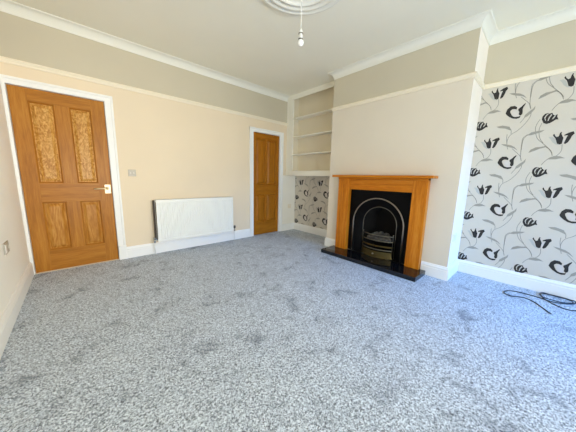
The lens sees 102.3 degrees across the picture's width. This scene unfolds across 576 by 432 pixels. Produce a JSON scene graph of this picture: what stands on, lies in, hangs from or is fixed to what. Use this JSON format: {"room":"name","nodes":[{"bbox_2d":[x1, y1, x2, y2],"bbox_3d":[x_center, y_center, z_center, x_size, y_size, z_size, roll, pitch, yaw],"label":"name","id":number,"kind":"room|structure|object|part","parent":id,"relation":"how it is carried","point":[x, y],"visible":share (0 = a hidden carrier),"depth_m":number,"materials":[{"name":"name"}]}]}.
{"room":"living room","nodes":[
{"label":"living room","id":0,"kind":"room"},
{"bbox_2d":[0,83,29,317],"bbox_3d":[-0.795,-0.264,0.047,0.150,2.720,6.200,-7,12,-42],"label":"wall","id":1,"kind":"structure","parent":0,"point":[13,265],"depth_m":2.06,"materials":[{"name":"beige paint"}]},
{"bbox_2d":[3,240,9,255],"bbox_3d":[-2.210,0.250,1.822,0.012,0.088,0.150,-7,12,-42],"label":"power socket","id":2,"kind":"object","parent":1,"relation":"attached to","point":[6,249],"visible":1,"depth_m":1.79,"materials":[{"name":"white plastic"}]},
{"bbox_2d":[0,262,33,358],"bbox_3d":[-0.754,0.995,0.301,0.020,0.157,6.178,-7,12,-42],"label":"baseboard","id":3,"kind":"structure","parent":1,"relation":"attached to","point":[9,316],"depth_m":1.78,"materials":[{"name":"white paint"}]},
{"bbox_2d":[0,56,575,125],"bbox_3d":[0.766,-1.278,1.291,4.003,0.050,6.200,-7,12,-42],"label":"rail","id":4,"kind":"object","parent":1,"relation":"attached to","point":[572,68],"visible":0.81,"depth_m":2.61,"materials":[{"name":"beige paint"}]},
{"bbox_2d":[0,11,294,273],"bbox_3d":[-1.372,-0.880,3.745,4.316,2.720,0.140,-7,12,-42],"label":"wall","id":5,"kind":"structure","parent":0,"point":[175,149],"depth_m":3.24,"materials":[{"name":"beige paint"}]},
{"bbox_2d":[0,74,127,274],"bbox_3d":[-2.521,-0.405,2.735,0.881,2.054,0.194,-7,12,-42],"label":"door","id":6,"kind":"structure","parent":5,"relation":"in","point":[67,186],"depth_m":2.66,"materials":[{"name":"brown wood"}]},
{"bbox_3d":[-2.641,-0.786,2.537,0.168,0.816,0.033,-7,12,-42],"label":"panel","id":7,"kind":"part","parent":6,"relation":"part of","materials":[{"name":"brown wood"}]},
{"bbox_3d":[-2.662,0.111,2.684,0.168,0.525,0.033,-7,12,-42],"label":"panel","id":8,"kind":"part","parent":6,"relation":"part of","materials":[{"name":"brown wood"}]},
{"bbox_3d":[-2.410,-0.814,2.744,0.162,0.816,0.033,-7,12,-42],"label":"panel","id":9,"kind":"part","parent":6,"relation":"part of","materials":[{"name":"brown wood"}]},
{"bbox_3d":[-2.431,0.083,2.890,0.162,0.525,0.033,-7,12,-42],"label":"panel","id":10,"kind":"part","parent":6,"relation":"part of","materials":[{"name":"brown wood"}]},
{"bbox_3d":[-2.272,-0.340,2.926,0.062,0.112,0.008,-7,12,-42],"label":"handle plate","id":11,"kind":"part","parent":6,"relation":"part of","materials":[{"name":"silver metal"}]},
{"bbox_2d":[128,170,135,175],"bbox_3d":[-2.060,-0.568,3.066,0.086,0.086,0.012,-7,12,-42],"label":"light switch","id":12,"kind":"object","parent":5,"relation":"attached to","point":[130,172],"visible":1,"depth_m":3.06,"materials":[{"name":"white plastic"}]},
{"bbox_2d":[127,229,249,257],"bbox_3d":[-1.459,0.409,3.793,1.960,0.157,0.020,-7,12,-42],"label":"baseboard","id":13,"kind":"structure","parent":5,"relation":"attached to","point":[145,249],"depth_m":3.62,"materials":[{"name":"white paint"}]},
{"bbox_2d":[152,197,235,254],"bbox_3d":[-1.426,0.106,3.696,1.303,0.784,0.123,-7,12,-42],"label":"radiator","id":14,"kind":"object","parent":5,"relation":"attached to","point":[173,219],"visible":1,"depth_m":3.55,"materials":[{"name":"white metal"}]},
{"bbox_2d":[156,197,228,199],"bbox_3d":[-1.411,-0.276,3.617,1.180,0.006,0.090,-7,12,-42],"label":"grille","id":15,"kind":"object","parent":14,"relation":"attached to","point":[208,198],"depth_m":3.65,"materials":[{"name":"white metal"}]},
{"bbox_2d":[249,126,283,236],"bbox_3d":[-0.456,-0.645,4.607,0.797,2.020,0.161,-7,12,-42],"label":"door","id":16,"kind":"structure","parent":5,"relation":"in","point":[265,151],"depth_m":4.56,"materials":[{"name":"brown wood"}]},
{"bbox_3d":[-0.525,-1.030,4.433,0.203,0.833,0.033,-7,12,-42],"label":"panel","id":17,"kind":"part","parent":16,"relation":"part of","materials":[{"name":"orange wood"}]},
{"bbox_3d":[-0.546,-0.149,4.576,0.203,0.519,0.033,-7,12,-42],"label":"panel","id":18,"kind":"part","parent":16,"relation":"part of","materials":[{"name":"orange wood"}]},
{"bbox_3d":[-0.352,-0.172,4.750,0.206,0.519,0.033,-7,12,-42],"label":"panel","id":19,"kind":"part","parent":16,"relation":"part of","materials":[{"name":"orange wood"}]},
{"bbox_3d":[-0.331,-1.054,4.606,0.206,0.833,0.033,-7,12,-42],"label":"panel","id":20,"kind":"part","parent":16,"relation":"part of","materials":[{"name":"orange wood"}]},
{"bbox_2d":[0,229,575,431],"bbox_3d":[0.735,0.952,1.640,4.316,0.120,6.550,-7,12,-42],"label":"floor","id":21,"kind":"structure","parent":0,"point":[272,331],"depth_m":1.55,"materials":[{"name":"grey carpet"}]},
{"bbox_2d":[36,259,119,273],"bbox_3d":[-2.551,0.609,2.869,0.772,0.007,0.062,-7,12,-42],"label":"threshold","id":22,"kind":"object","parent":21,"relation":"on","point":[115,259],"visible":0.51,"depth_m":2.82,"materials":[{"name":"beige"}]},
{"bbox_2d":[321,245,424,281],"bbox_3d":[1.092,0.614,3.219,0.328,0.054,1.371,-7,12,-42],"label":"hearth slab","id":23,"kind":"object","parent":21,"relation":"on","point":[390,267],"visible":0.98,"depth_m":3.04,"materials":[{"name":"black stone"}]},
{"bbox_2d":[503,290,575,313],"bbox_3d":[2.593,0.823,2.252,0.722,0.024,0.433,1,9,-1],"label":"cable","id":24,"kind":"object","parent":21,"relation":"on","point":[540,293],"visible":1,"depth_m":2.27,"materials":[{"name":"black plastic"}]},
{"bbox_2d":[11,0,575,95],"bbox_3d":[0.801,-1.851,1.183,4.316,0.120,6.550,-7,12,-42],"label":"ceiling","id":25,"kind":"structure","parent":0,"point":[252,41],"depth_m":2.47,"materials":[{"name":"paint"}]},
{"bbox_2d":[0,0,575,101],"bbox_3d":[0.777,-1.749,1.214,4.003,0.092,6.200,-7,12,-42],"label":"coving","id":26,"kind":"structure","parent":25,"relation":"attached to","point":[485,20],"depth_m":2.54,"materials":[{"name":"white paint"}]},
{"bbox_2d":[264,0,339,14],"bbox_3d":[0.116,-1.901,1.871,0.818,0.033,0.818,-7,12,-42],"label":"ceiling rose","id":27,"kind":"object","parent":25,"relation":"attached to","point":[293,7],"visible":0.99,"depth_m":2.14,"materials":[{"name":"white paint"}]},
{"bbox_2d":[297,0,303,46],"bbox_3d":[0.111,-1.664,1.910,0.090,0.484,0.090,-7,12,-42],"label":"pendant light","id":28,"kind":"object","parent":27,"relation":"hanging from","point":[300,42],"visible":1,"depth_m":1.92,"materials":[{"name":"white plastic"}]},
{"bbox_3d":[0.105,-1.451,1.945,0.054,0.052,0.054,-7,12,-42],"label":"bulb","id":29,"kind":"part","parent":28,"relation":"part of","materials":[{"name":"white glass"}]},
{"bbox_2d":[294,176,329,229],"bbox_3d":[0.656,-0.972,4.600,0.152,2.720,1.303,-7,12,-42],"label":"wall","id":30,"kind":"structure","parent":0,"point":[311,192],"depth_m":4.76,"materials":[{"name":"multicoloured paper"}]},
{"bbox_2d":[285,81,333,175],"bbox_3d":[0.507,-1.532,4.359,0.291,1.543,1.300,-7,12,-42],"label":"shelf unit","id":31,"kind":"object","parent":30,"relation":"attached to","point":[309,112],"visible":0.65,"depth_m":4.43,"materials":[{"name":"beige paint"}]},
{"bbox_3d":[0.100,-1.652,4.731,0.130,1.444,0.180,-7,12,-42],"label":"panel","id":32,"kind":"part","parent":31,"relation":"part of","materials":[{"name":"beige paint"}]},
{"bbox_3d":[0.519,-1.166,4.314,0.148,0.019,1.120,-7,12,-42],"label":"shelf","id":33,"kind":"part","parent":31,"relation":"part of","materials":[{"name":"beige paint"}]},
{"bbox_3d":[0.526,-1.500,4.260,0.148,0.019,1.120,-7,12,-42],"label":"shelf","id":34,"kind":"part","parent":31,"relation":"part of","materials":[{"name":"beige paint"}]},
{"bbox_3d":[0.535,-1.845,4.204,0.148,0.019,1.120,-7,12,-42],"label":"shelf","id":35,"kind":"part","parent":31,"relation":"part of","materials":[{"name":"beige paint"}]},
{"bbox_3d":[0.494,-2.227,4.096,0.022,0.087,1.120,-7,12,-42],"label":"rail","id":36,"kind":"part","parent":31,"relation":"part of","materials":[{"name":"beige paint"}]},
{"bbox_3d":[0.528,-1.583,4.369,0.012,1.444,1.300,-7,12,-42],"label":"panel","id":37,"kind":"part","parent":31,"relation":"part of","materials":[{"name":"beige paint"}]},
{"bbox_2d":[326,27,488,266],"bbox_3d":[1.505,-0.744,3.325,0.628,2.720,1.757,-7,12,-42],"label":"wall","id":38,"kind":"structure","parent":0,"point":[431,131],"depth_m":2.75,"materials":[{"name":"beige paint"}]},
{"bbox_2d":[282,223,334,246],"bbox_3d":[0.468,0.343,4.505,0.498,0.146,1.545,-7,12,-42],"label":"baseboard","id":39,"kind":"structure","parent":38,"relation":"attached to","point":[309,229],"depth_m":4.83,"materials":[{"name":"white paint"}]},
{"bbox_2d":[347,189,411,263],"bbox_3d":[1.326,0.102,3.323,0.393,0.930,0.883,-7,12,-42],"label":"fireplace insert","id":40,"kind":"object","parent":38,"relation":"in","point":[371,211],"visible":0.95,"depth_m":3.36,"materials":[{"name":"black metal"}]},
{"bbox_3d":[1.282,0.220,3.290,0.011,0.706,0.497,-7,12,-42],"label":"arch trim","id":41,"kind":"part","parent":40,"relation":"part of","materials":[{"name":"silver metal"}]},
{"bbox_2d":[332,175,437,269],"bbox_3d":[1.183,0.018,3.181,0.176,1.136,1.368,-7,12,-42],"label":"fireplace surround","id":42,"kind":"object","parent":38,"relation":"attached to","point":[418,185],"visible":1,"depth_m":2.90,"materials":[{"name":"orange wood"}]},
{"bbox_3d":[0.862,-0.042,3.607,0.076,1.102,0.190,-7,12,-42],"label":"leg","id":43,"kind":"part","parent":42,"relation":"part of","materials":[{"name":"orange wood"}]},
{"bbox_3d":[1.222,-0.502,3.133,0.086,0.028,1.240,-7,12,-42],"label":"bed moulding","id":44,"kind":"part","parent":42,"relation":"part of","materials":[{"name":"orange wood"}]},
{"bbox_2d":[332,175,437,178],"bbox_3d":[1.196,-0.526,3.092,0.176,0.031,1.368,-7,12,-42],"label":"mantel shelf","id":45,"kind":"object","parent":42,"relation":"attached to","point":[340,176],"depth_m":2.95,"materials":[{"name":"orange wood"}]},
{"bbox_3d":[1.574,0.101,2.831,0.076,1.102,0.165,-7,12,-42],"label":"leg","id":46,"kind":"part","parent":42,"relation":"part of","materials":[{"name":"orange wood"}]},
{"bbox_2d":[458,19,575,284],"bbox_3d":[3.316,-0.435,1.691,0.165,2.720,3.140,-7,12,-42],"label":"wall","id":47,"kind":"structure","parent":0,"point":[520,212],"depth_m":2.44,"materials":[{"name":"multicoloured paper"}]},
{"bbox_2d":[420,259,575,300],"bbox_3d":[2.957,0.841,1.781,0.485,0.157,3.410,-7,12,-42],"label":"baseboard","id":48,"kind":"structure","parent":47,"relation":"attached to","point":[539,284],"depth_m":2.65,"materials":[{"name":"white paint"}]}
]}

